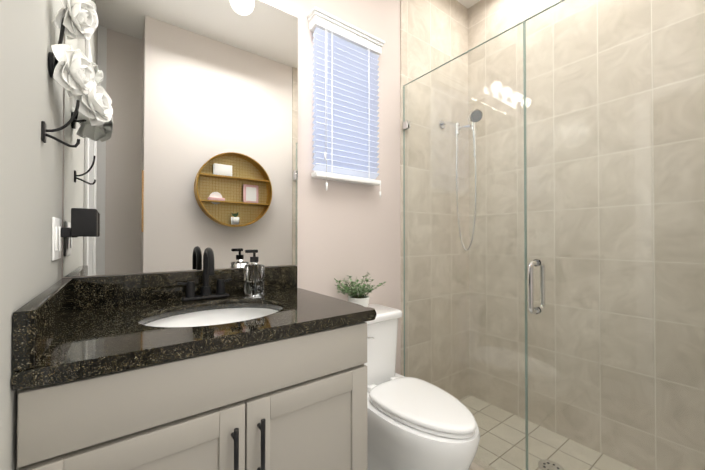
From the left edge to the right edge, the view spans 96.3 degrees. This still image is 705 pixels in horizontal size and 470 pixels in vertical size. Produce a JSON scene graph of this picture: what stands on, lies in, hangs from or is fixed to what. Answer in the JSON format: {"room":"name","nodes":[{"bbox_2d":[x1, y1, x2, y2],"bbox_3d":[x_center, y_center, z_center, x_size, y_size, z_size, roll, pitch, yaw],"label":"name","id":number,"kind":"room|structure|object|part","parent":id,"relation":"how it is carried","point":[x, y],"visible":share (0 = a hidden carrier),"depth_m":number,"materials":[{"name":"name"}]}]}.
{"room":"bathroom","nodes":[
{"label":"bathroom","id":0,"kind":"room"},
{"bbox_2d":[0,0,63,469],"bbox_3d":[-0.401,-0.266,0.223,0.100,2.740,1.800,0,-1,-36],"label":"wall","id":1,"kind":"structure","parent":0,"point":[31,99],"depth_m":0.58,"materials":[{"name":"grey paint"}]},
{"bbox_2d":[51,217,61,260],"bbox_3d":[-0.817,0.009,0.875,0.009,0.114,0.128,0,-1,-36],"label":"outlet","id":2,"kind":"object","parent":1,"relation":"attached to","point":[56,239],"visible":1,"depth_m":0.84,"materials":[{"name":"white plastic"}]},
{"bbox_2d":[61,208,97,236],"bbox_3d":[-0.815,-0.036,0.945,0.079,0.085,0.074,0,-1,-36],"label":"plug-in device","id":3,"kind":"object","parent":2,"relation":"attached to","point":[84,221],"visible":1,"depth_m":0.92,"materials":[{"name":"black plastic"}]},
{"bbox_2d":[41,0,112,147],"bbox_3d":[-0.733,-0.428,0.862,0.123,0.446,0.294,0,-1,-36],"label":"wall hook","id":4,"kind":"object","parent":1,"relation":"attached to","point":[76,19],"visible":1,"depth_m":0.82,"materials":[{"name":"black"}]},
{"bbox_2d":[61,0,400,374],"bbox_3d":[-0.588,-0.256,1.266,3.640,2.740,0.100,0,-1,-36],"label":"wall","id":5,"kind":"structure","parent":0,"point":[352,230],"depth_m":1.64,"materials":[{"name":"beige paint"}]},
{"bbox_2d":[63,0,297,276],"bbox_3d":[-0.572,-0.436,1.213,0.793,1.134,0.005,0,-1,-36],"label":"mirror","id":6,"kind":"object","parent":5,"relation":"attached to","point":[184,157],"visible":0.91,"depth_m":1.18,"materials":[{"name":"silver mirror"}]},
{"bbox_2d":[307,7,384,196],"bbox_3d":[-0.020,-0.618,1.578,0.428,0.831,0.077,0,-1,-36],"label":"window blind","id":7,"kind":"object","parent":5,"relation":"attached to","point":[345,94],"visible":1,"depth_m":1.56,"materials":[{"name":"white plastic"}]},
{"bbox_2d":[400,0,468,399],"bbox_3d":[0.555,-0.249,2.044,0.677,2.736,0.008,0,-1,-36],"label":"wall tile","id":8,"kind":"structure","parent":5,"relation":"attached to","point":[433,34],"depth_m":2.02,"materials":[{"name":"beige tile"}]},
{"bbox_2d":[439,109,482,250],"bbox_3d":[0.667,-0.331,1.952,0.075,0.851,0.273,0,-1,-36],"label":"shower","id":9,"kind":"object","parent":8,"relation":"attached to","point":[471,116],"depth_m":1.89,"materials":[{"name":"silver metal"}]},
{"bbox_2d":[457,0,480,8],"bbox_3d":[-0.023,-1.663,0.517,3.640,0.060,2.000,0,-1,-36],"label":"ceiling","id":10,"kind":"structure","parent":0,"point":[467,4],"depth_m":2.19,"materials":[{"name":"white paint"}]},
{"bbox_3d":[-0.346,1.134,0.249,2.838,0.060,2.000,0,-1,-36],"label":"floor","id":11,"kind":"structure","parent":0,"visible":0},
{"bbox_2d":[11,247,375,469],"bbox_3d":[-0.403,0.576,0.964,0.785,1.070,0.588,0,-1,-36],"label":"bathroom vanity","id":12,"kind":"object","parent":11,"relation":"on","point":[208,367],"visible":1,"depth_m":0.75,"materials":[{"name":"beige"}]},
{"bbox_2d":[11,265,375,390],"bbox_3d":[-0.409,0.197,0.977,0.785,0.130,0.566,0,-1,-36],"label":"countertop","id":13,"kind":"structure","parent":12,"relation":"on","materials":[{"name":"stone"}]},
{"bbox_2d":[177,247,231,301],"bbox_3d":[-0.515,0.137,1.126,0.184,0.188,0.116,0,-1,-36],"label":"faucet","id":14,"kind":"object","parent":13,"relation":"on","point":[207,285],"depth_m":1.15,"materials":[{"name":"black metal"}]},
{"bbox_2d":[145,308,277,326],"bbox_3d":[-0.413,0.336,0.964,0.434,0.145,0.368,0,-1,-36],"label":"sink","id":15,"kind":"object","parent":13,"relation":"in","point":[193,317],"depth_m":1.11,"materials":[{"name":"white ceramic"}]},
{"bbox_2d":[244,250,263,295],"bbox_3d":[-0.384,0.144,1.229,0.065,0.176,0.062,0,-1,-36],"label":"soap dispenser","id":16,"kind":"object","parent":13,"relation":"on","point":[254,278],"visible":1,"depth_m":1.21,"materials":[{"name":"clear glass"}]},
{"bbox_2d":[364,304,479,469],"bbox_3d":[0.216,0.740,1.354,0.344,0.752,0.686,0,-1,-36],"label":"toilet","id":17,"kind":"object","parent":11,"relation":"on","point":[413,423],"visible":0.77,"depth_m":1.21,"materials":[{"name":"white ceramic"}]},
{"bbox_2d":[335,273,385,306],"bbox_3d":[0.040,0.271,1.523,0.277,0.187,0.211,0,-1,-36],"label":"plant pot","id":18,"kind":"object","parent":17,"relation":"on","point":[362,298],"visible":0.94,"depth_m":1.49,"materials":[{"name":"white"}]},
{"bbox_3d":[0.079,0.534,1.542,0.276,0.336,0.223,0,-1,-36],"label":"tank","id":19,"kind":"part","parent":17,"relation":"part of","materials":[{"name":"white ceramic"}]},
{"bbox_3d":[0.276,0.679,1.273,0.302,0.040,0.472,0,-1,-36],"label":"seat","id":20,"kind":"part","parent":17,"relation":"part of","materials":[{"name":"white plastic"}]},
{"bbox_3d":[0.223,0.908,1.342,0.344,0.414,0.662,0,-1,-36],"label":"bowl","id":21,"kind":"part","parent":17,"relation":"part of","materials":[{"name":"white ceramic"}]},
{"bbox_3d":[1.296,-0.251,1.695,0.100,2.740,1.450,0,-1,-36],"label":"wall","id":22,"kind":"structure","parent":0,"visible":0},
{"bbox_2d":[468,0,704,469],"bbox_3d":[1.253,-0.253,1.663,0.008,2.736,1.434,0,-1,-36],"label":"wall tile","id":23,"kind":"structure","parent":22,"relation":"attached to","point":[488,19],"depth_m":1.64,"materials":[{"name":"beige tile"}]},
{"label":"outside","id":24,"kind":"structure","parent":0,"visible":0},
{"bbox_2d":[459,395,637,469],"bbox_3d":[1.014,1.145,1.472,0.802,0.064,1.650,0,-1,-36],"label":"floor","id":25,"kind":"structure","parent":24,"point":[513,458],"depth_m":1.67,"materials":[{"name":"tile"}]},
{"bbox_2d":[469,457,495,469],"bbox_3d":[0.728,1.087,1.261,0.084,0.055,1.432,0,-1,-36],"label":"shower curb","id":26,"kind":"structure","parent":25,"relation":"on","point":[475,465],"depth_m":1.45,"materials":[{"name":"tile"}]},
{"bbox_2d":[402,0,704,469],"bbox_3d":[0.727,0.087,1.271,0.123,1.944,1.432,0,-1,-36],"label":"glass","id":27,"kind":"object","parent":26,"relation":"on","point":[406,125],"visible":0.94,"depth_m":1.23,"materials":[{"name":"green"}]},
{"bbox_2d":[538,459,563,469],"bbox_3d":[0.950,1.111,1.510,0.110,0.003,0.110,0,-1,-36],"label":"shower drain","id":28,"kind":"object","parent":25,"relation":"on","point":[552,465],"depth_m":1.52,"materials":[{"name":"silver metal"}]}
]}

